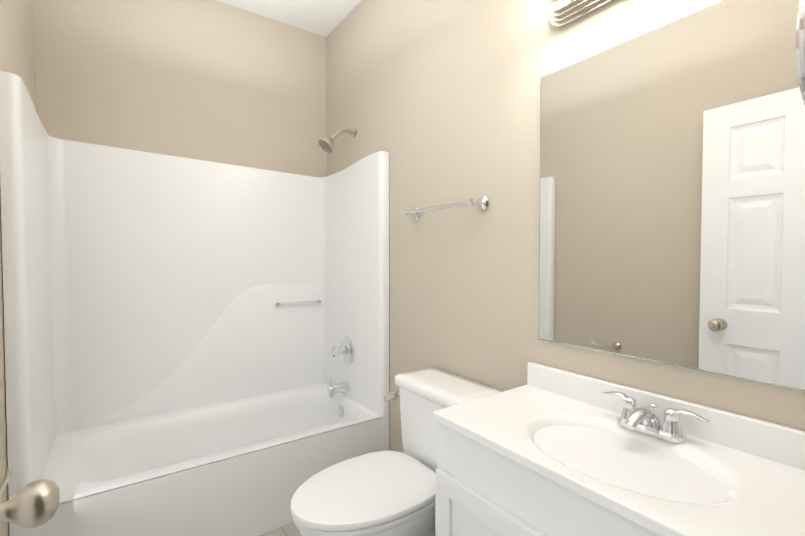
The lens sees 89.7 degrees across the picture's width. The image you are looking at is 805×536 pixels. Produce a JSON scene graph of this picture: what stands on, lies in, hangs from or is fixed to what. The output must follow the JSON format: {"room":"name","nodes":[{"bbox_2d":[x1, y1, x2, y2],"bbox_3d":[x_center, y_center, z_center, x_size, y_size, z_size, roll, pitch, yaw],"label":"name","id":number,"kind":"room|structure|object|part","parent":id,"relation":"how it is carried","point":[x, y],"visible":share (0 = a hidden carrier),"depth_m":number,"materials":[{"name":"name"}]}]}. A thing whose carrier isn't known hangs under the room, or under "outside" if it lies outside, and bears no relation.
{"room":"bathroom","nodes":[
{"label":"bathroom","id":0,"kind":"room"},
{"bbox_2d":[0,0,35,535],"bbox_3d":[-0.706,-0.147,0.369,0.110,2.780,3.850,-1,2,-35],"label":"wall","id":1,"kind":"structure","parent":0,"point":[16,38],"depth_m":1.48,"materials":[{"name":"beige paint"}]},
{"bbox_2d":[0,466,11,502],"bbox_3d":[-1.046,0.566,1.025,0.066,0.054,0.187,-1,2,-35],"label":"paper holder","id":2,"kind":"object","parent":1,"relation":"attached to","point":[6,478],"visible":1,"depth_m":1.07,"materials":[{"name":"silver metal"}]},
{"bbox_2d":[0,479,59,528],"bbox_3d":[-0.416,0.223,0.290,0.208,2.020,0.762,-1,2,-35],"label":"door knob","id":3,"kind":"object","parent":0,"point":[33,504],"depth_m":0.56,"materials":[{"name":"silver metal"}]},
{"bbox_2d":[33,0,326,176],"bbox_3d":[-1.185,-0.202,2.455,1.740,2.780,0.110,-1,2,-35],"label":"wall","id":4,"kind":"structure","parent":0,"point":[214,81],"depth_m":2.32,"materials":[{"name":"beige paint"}]},
{"bbox_2d":[258,522,300,535],"bbox_3d":[-0.073,1.279,0.922,1.740,0.100,3.960,-1,2,-35],"label":"floor","id":5,"kind":"structure","parent":0,"point":[290,529],"depth_m":1.85,"materials":[{"name":"tile"}]},
{"bbox_2d":[0,71,388,535],"bbox_3d":[-0.921,0.173,2.093,1.515,2.050,0.797,-1,2,-35],"label":"shower","id":6,"kind":"object","parent":5,"relation":"on","point":[194,347],"visible":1,"depth_m":2.16,"materials":[{"name":"white plastic"}]},
{"bbox_2d":[276,300,320,305],"bbox_3d":[-0.682,0.228,2.657,0.300,0.022,0.048,-1,2,-35],"label":"grab bar","id":7,"kind":"object","parent":6,"relation":"in","point":[278,302],"depth_m":2.65,"materials":[{"name":"white metal"}]},
{"bbox_2d":[327,379,349,397],"bbox_3d":[-0.394,0.725,2.470,0.130,0.106,0.064,-1,2,-35],"label":"tub faucet","id":8,"kind":"object","parent":6,"relation":"in","point":[341,387],"depth_m":2.46,"materials":[{"name":"silver metal"}]},
{"bbox_2d":[338,405,343,417],"bbox_3d":[-0.381,0.883,2.483,0.014,0.080,0.080,-1,2,-35],"label":"overflow drain","id":9,"kind":"object","parent":6,"relation":"in","point":[340,407],"depth_m":2.47,"materials":[{"name":"silver metal"}]},
{"bbox_2d":[331,336,353,364],"bbox_3d":[-0.379,0.508,2.474,0.094,0.176,0.176,-1,2,-35],"label":"handle","id":10,"kind":"object","parent":6,"relation":"in","point":[345,350],"depth_m":2.46,"materials":[{"name":"silver metal"}]},
{"bbox_2d":[291,367,500,535],"bbox_3d":[-0.046,0.839,1.511,0.753,0.748,0.467,-1,2,-35],"label":"toilet","id":11,"kind":"object","parent":5,"relation":"on","point":[385,493],"visible":0.69,"depth_m":1.45,"materials":[{"name":"white ceramic"}]},
{"bbox_3d":[-0.130,0.790,1.438,0.533,0.051,0.398,-1,2,-35],"label":"seat","id":12,"kind":"part","parent":11,"relation":"part of","materials":[{"name":"white plastic"}]},
{"bbox_3d":[-0.037,0.562,1.775,0.096,0.042,0.034,-1,2,-35],"label":"lever","id":13,"kind":"part","parent":11,"relation":"part of","materials":[{"name":"silver metal"}]},
{"bbox_3d":[0.174,0.648,1.651,0.226,0.374,0.448,-1,2,-35],"label":"tank","id":14,"kind":"part","parent":11,"relation":"part of","materials":[{"name":"white ceramic"}]},
{"bbox_2d":[433,362,804,535],"bbox_3d":[0.505,0.788,1.001,0.464,0.878,0.812,-1,2,-35],"label":"bathroom vanity","id":15,"kind":"object","parent":5,"relation":"on","point":[547,451],"visible":1,"depth_m":0.96,"materials":[{"name":"white paint"}]},
{"bbox_3d":[0.324,0.847,0.875,0.020,0.518,0.764,-1,2,-35],"label":"door","id":16,"kind":"part","parent":15,"relation":"part of","materials":[{"name":"white paint"}]},
{"bbox_2d":[602,391,709,442],"bbox_3d":[0.613,0.387,1.035,0.147,0.078,0.256,-1,2,-35],"label":"faucet","id":17,"kind":"object","parent":15,"relation":"on","point":[643,421],"depth_m":1.02,"materials":[{"name":"silver metal"}]},
{"bbox_2d":[217,0,360,36],"bbox_3d":[-0.073,-1.600,0.847,1.740,0.100,3.960,-1,2,-35],"label":"ceiling","id":18,"kind":"structure","parent":0,"point":[324,18],"depth_m":2.51,"materials":[{"name":"white paint"}]},
{"bbox_2d":[326,0,804,452],"bbox_3d":[0.624,-0.172,1.310,0.110,2.780,3.850,-1,2,-35],"label":"wall","id":19,"kind":"structure","parent":0,"point":[439,101],"depth_m":1.69,"materials":[{"name":"beige paint"}]},
{"bbox_2d":[403,196,488,218],"bbox_3d":[0.168,-0.264,1.788,0.075,0.060,0.500,-1,2,-35],"label":"towel bar","id":20,"kind":"object","parent":19,"relation":"attached to","point":[482,203],"visible":1,"depth_m":1.68,"materials":[{"name":"silver metal"}]},
{"bbox_2d":[544,0,614,27],"bbox_3d":[0.633,-0.868,1.016,0.188,0.171,0.730,-1,2,-35],"label":"vanity light","id":21,"kind":"object","parent":19,"relation":"attached to","point":[562,13],"visible":1,"depth_m":1.27,"materials":[{"name":"silver metal"}]},
{"bbox_2d":[538,0,804,390],"bbox_3d":[0.703,-0.196,1.092,0.006,0.910,0.780,-1,2,-35],"label":"mirror","id":22,"kind":"object","parent":19,"relation":"attached to","point":[672,197],"visible":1,"depth_m":1.05,"materials":[{"name":"clear glass"}]},
{"bbox_3d":[0.352,-0.145,0.285,1.520,2.780,0.110,-1,2,-35],"label":"wall","id":23,"kind":"structure","parent":0,"visible":0},
{"bbox_2d":[795,0,804,104],"bbox_3d":[0.610,-0.329,0.572,0.174,0.207,0.062,-1,2,-35],"label":"towel ring","id":24,"kind":"object","parent":23,"relation":"attached to","point":[800,44],"visible":1,"depth_m":0.54,"materials":[{"name":"silver metal"}]}
]}

